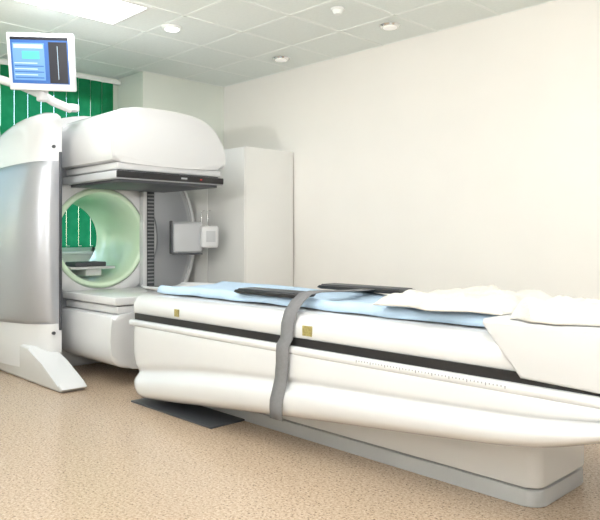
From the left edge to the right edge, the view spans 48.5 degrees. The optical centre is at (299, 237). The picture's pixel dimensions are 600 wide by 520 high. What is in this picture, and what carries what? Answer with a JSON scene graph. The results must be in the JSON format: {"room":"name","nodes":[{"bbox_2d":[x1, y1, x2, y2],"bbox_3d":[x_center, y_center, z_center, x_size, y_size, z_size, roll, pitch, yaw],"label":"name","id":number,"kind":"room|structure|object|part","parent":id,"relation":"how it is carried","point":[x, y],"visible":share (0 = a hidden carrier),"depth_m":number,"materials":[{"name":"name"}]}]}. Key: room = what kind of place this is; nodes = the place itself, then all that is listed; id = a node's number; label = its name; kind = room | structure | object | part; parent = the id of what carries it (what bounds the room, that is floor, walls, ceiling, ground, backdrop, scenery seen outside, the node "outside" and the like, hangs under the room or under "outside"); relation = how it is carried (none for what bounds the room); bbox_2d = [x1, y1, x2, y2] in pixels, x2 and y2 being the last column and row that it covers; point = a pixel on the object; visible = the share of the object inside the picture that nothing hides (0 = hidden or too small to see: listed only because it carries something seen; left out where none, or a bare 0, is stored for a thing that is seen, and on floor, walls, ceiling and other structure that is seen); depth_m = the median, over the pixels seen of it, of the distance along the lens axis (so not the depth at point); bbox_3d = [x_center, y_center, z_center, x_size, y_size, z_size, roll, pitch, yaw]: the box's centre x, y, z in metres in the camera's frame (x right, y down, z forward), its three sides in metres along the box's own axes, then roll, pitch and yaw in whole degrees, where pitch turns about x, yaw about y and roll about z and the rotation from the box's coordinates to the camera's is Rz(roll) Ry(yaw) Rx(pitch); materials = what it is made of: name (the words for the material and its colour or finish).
{"room":"radiology room","nodes":[
{"label":"radiology room","id":0,"kind":"room"},
{"bbox_2d":[0,58,117,262],"bbox_3d":[-3.925,-0.300,5.879,7.200,3.000,0.200,0,0,-44],"label":"wall","id":1,"kind":"structure","parent":0,"point":[66,258],"depth_m":7.30,"materials":[{"name":"white paint"}]},
{"bbox_2d":[62,251,93,254],"bbox_3d":[-3.632,0.165,6.037,3.920,0.030,0.105,0,0,-44],"label":"sill","id":2,"kind":"structure","parent":1,"relation":"attached to","point":[63,253],"depth_m":7.17,"materials":[{"name":"white plastic"}]},
{"bbox_2d":[62,92,94,251],"bbox_3d":[-3.690,-0.725,6.103,3.920,1.750,0.070,0,0,-44],"label":"frame","id":3,"kind":"object","parent":1,"relation":"attached to","point":[65,249],"visible":0.12,"depth_m":7.32,"materials":[{"name":"white metal"}]},
{"bbox_2d":[118,71,223,147],"bbox_3d":[-1.487,-0.300,7.749,1.100,3.000,0.540,0,0,-44],"label":"column","id":4,"kind":"structure","parent":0,"point":[204,102],"depth_m":7.49,"materials":[{"name":"white paint"}]},
{"bbox_2d":[0,0,551,86],"bbox_3d":[-0.728,-1.850,2.614,7.600,0.100,9.340,0,0,-44],"label":"ceiling","id":5,"kind":"structure","parent":0,"point":[234,14],"depth_m":5.78,"materials":[{"name":"tile"}]},
{"bbox_2d":[0,32,78,112],"bbox_3d":[-2.380,-1.425,5.383,1.250,0.740,0.611,0,0,-2],"label":"monitor","id":6,"kind":"object","parent":5,"relation":"attached to","point":[39,64],"visible":1,"depth_m":5.18,"materials":[{"name":"white plastic"}]},
{"bbox_3d":[-2.529,-1.281,5.527,0.935,0.309,0.093,0,0,14],"label":"arm","id":7,"kind":"part","parent":6,"relation":"part of","materials":[{"name":"white plastic"}]},
{"bbox_3d":[-2.014,-1.124,5.511,0.081,0.139,0.284,0,0,35],"label":"arm","id":8,"kind":"part","parent":6,"relation":"part of","materials":[{"name":"white plastic"}]},
{"bbox_3d":[-1.934,-1.103,5.646,0.120,0.055,0.120,0,0,-44],"label":"arm","id":9,"kind":"part","parent":6,"relation":"part of","materials":[{"name":"white plastic"}]},
{"bbox_2d":[0,73,120,135],"bbox_3d":[-2.495,-1.383,7.021,1.306,0.751,0.050,0,0,-44],"label":"vertical blinds","id":10,"kind":"object","parent":5,"relation":"hanging from","point":[16,106],"depth_m":7.01,"materials":[{"name":"green fabric"}]},
{"bbox_2d":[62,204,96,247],"bbox_3d":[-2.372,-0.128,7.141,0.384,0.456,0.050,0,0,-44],"label":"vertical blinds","id":11,"kind":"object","parent":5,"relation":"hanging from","point":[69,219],"depth_m":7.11,"materials":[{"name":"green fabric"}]},
{"bbox_2d":[11,0,152,25],"bbox_3d":[-1.785,-1.792,4.980,1.200,0.008,0.600,0,0,-44],"label":"housing","id":12,"kind":"object","parent":5,"relation":"attached to","point":[126,1],"visible":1,"depth_m":5.25,"materials":[{"name":"white metal"}]},
{"bbox_2d":[17,0,145,23],"bbox_3d":[-1.785,-1.793,4.980,1.140,0.006,0.540,0,0,-44],"label":"diffuser","id":13,"kind":"object","parent":12,"relation":"attached to","point":[108,11],"visible":1,"depth_m":5.20,"materials":[{"name":"white plastic"}]},
{"bbox_2d":[162,24,181,31],"bbox_3d":[-1.092,-1.785,5.680,0.176,0.022,0.176,0,0,-44],"label":"recessed light","id":14,"kind":"object","parent":5,"relation":"in","point":[167,27],"visible":1,"depth_m":5.64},
{"bbox_2d":[0,0,555,86],"bbox_3d":[-0.732,-1.798,2.610,7.212,0.005,8.940,0,0,-44],"label":"grid","id":15,"kind":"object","parent":5,"relation":"attached to","point":[220,1],"depth_m":5.82,"materials":[{"name":"white metal"}]},
{"bbox_2d":[272,56,289,61],"bbox_3d":[-0.191,-1.785,6.660,0.176,0.022,0.176,0,0,-44],"label":"recessed light","id":16,"kind":"object","parent":5,"relation":"in","point":[276,58],"visible":1,"depth_m":6.62,"materials":[{"name":"silver metal"}]},
{"bbox_2d":[331,6,344,15],"bbox_3d":[0.296,-1.773,5.213,0.110,0.046,0.110,0,0,-44],"label":"smoke detector","id":17,"kind":"object","parent":5,"relation":"attached to","point":[337,10],"visible":1,"depth_m":5.18,"materials":[{"name":"white plastic"}]},
{"bbox_2d":[380,22,399,29],"bbox_3d":[0.760,-1.785,5.631,0.176,0.022,0.176,0,0,-44],"label":"recessed light","id":18,"kind":"object","parent":5,"relation":"in","point":[389,25],"visible":1,"depth_m":5.59,"materials":[{"name":"silver metal"}]},
{"bbox_2d":[0,362,599,519],"bbox_3d":[-0.728,1.250,2.614,7.600,0.100,9.340,0,0,-44],"label":"floor","id":19,"kind":"structure","parent":0,"point":[93,452],"depth_m":3.38,"materials":[{"name":"plastic"}]},
{"bbox_2d":[0,107,224,392],"bbox_3d":[-1.790,0.029,6.364,2.107,2.336,1.962,0,0,-44],"label":"scanner","id":20,"kind":"object","parent":19,"relation":"on","point":[132,170],"visible":0.97,"depth_m":5.66,"materials":[{"name":"grey plastic"}]},
{"bbox_3d":[-2.625,0.049,5.975,0.369,1.400,1.349,0,0,-44],"label":"panel","id":21,"kind":"part","parent":20,"relation":"part of","materials":[{"name":"silver metal"}]},
{"bbox_2d":[67,265,114,269],"bbox_3d":[-2.192,0.287,6.611,0.460,0.025,0.600,0,0,-44],"label":"tray","id":22,"kind":"object","parent":20,"relation":"on","point":[72,267],"depth_m":6.40,"materials":[{"name":"white plastic"}]},
{"bbox_3d":[-1.726,0.000,6.528,1.730,2.220,0.030,0,0,-44],"label":"trim","id":23,"kind":"part","parent":20,"relation":"part of","materials":[{"name":"white plastic"}]},
{"bbox_3d":[-1.559,0.010,6.625,0.045,0.940,0.075,0,0,-44],"label":"rack rail","id":24,"kind":"part","parent":20,"relation":"part of","materials":[{"name":"white plastic"}]},
{"bbox_3d":[-1.413,-0.469,6.044,0.980,0.027,0.880,0,0,-44],"label":"detector plate","id":25,"kind":"part","parent":20,"relation":"part of","materials":[{"name":"grey metal"}]},
{"bbox_2d":[187,146,292,286],"bbox_3d":[-0.746,0.145,7.242,0.711,2.110,1.198,0,0,-44],"label":"storage cabinet","id":26,"kind":"object","parent":19,"relation":"on","point":[252,210],"visible":0.44,"depth_m":6.81,"materials":[{"name":"laminate"}]},
{"bbox_3d":[-1.177,0.120,7.246,0.020,2.040,0.585,0,0,-44],"label":"door panel","id":27,"kind":"part","parent":26,"relation":"part of","materials":[{"name":"laminate"}]},
{"bbox_3d":[-0.758,0.120,6.818,0.020,2.040,0.603,0,0,-44],"label":"door panel","id":28,"kind":"part","parent":26,"relation":"part of","materials":[{"name":"laminate"}]},
{"bbox_2d":[129,282,599,507],"bbox_3d":[0.266,0.758,4.101,1.158,0.884,4.035,0,0,-44],"label":"table","id":29,"kind":"object","parent":19,"relation":"on","point":[507,409],"visible":0.94,"depth_m":3.25,"materials":[{"name":"white plastic"}]},
{"bbox_3d":[-0.518,1.194,4.898,1.065,0.012,0.970,0,0,-44],"label":"floor plate","id":30,"kind":"part","parent":29,"relation":"part of","materials":[{"name":"grey metal"}]},
{"bbox_2d":[269,288,374,420],"bbox_3d":[0.155,0.656,3.969,0.106,0.689,0.847,0,0,43],"label":"strap","id":31,"kind":"object","parent":29,"relation":"attached to","point":[289,316],"visible":1,"depth_m":3.71,"materials":[{"name":"grey fabric"}]},
{"bbox_2d":[157,281,498,326],"bbox_3d":[0.134,0.382,4.239,0.683,0.074,2.786,0,0,-44],"label":"sheet","id":32,"kind":"object","parent":29,"relation":"on","point":[358,302],"visible":0.61,"depth_m":3.98,"materials":[{"name":"blue fabric"}]},
{"bbox_2d":[373,285,551,315],"bbox_3d":[0.866,0.297,3.386,0.721,0.093,0.738,0,0,-44],"label":"blanket","id":33,"kind":"object","parent":32,"relation":"on","point":[489,299],"visible":0.94,"depth_m":3.19,"materials":[{"name":"white fabric"}]},
{"bbox_3d":[0.390,0.622,3.974,1.050,0.046,3.680,0,0,-44],"label":"rail","id":34,"kind":"part","parent":29,"relation":"part of","materials":[{"name":"white plastic"}]},
{"bbox_2d":[510,295,599,326],"bbox_3d":[1.327,0.292,2.839,0.794,0.097,0.687,0,0,-44],"label":"folded towel","id":35,"kind":"object","parent":29,"relation":"on","point":[557,310],"visible":1,"depth_m":2.66,"materials":[{"name":"white fabric"}]},
{"bbox_2d":[224,0,599,299],"bbox_3d":[1.916,-0.300,5.203,0.200,3.000,9.340,0,0,-44],"label":"wall","id":36,"kind":"structure","parent":0,"point":[467,155],"depth_m":5.71,"materials":[{"name":"paint"}]}
]}

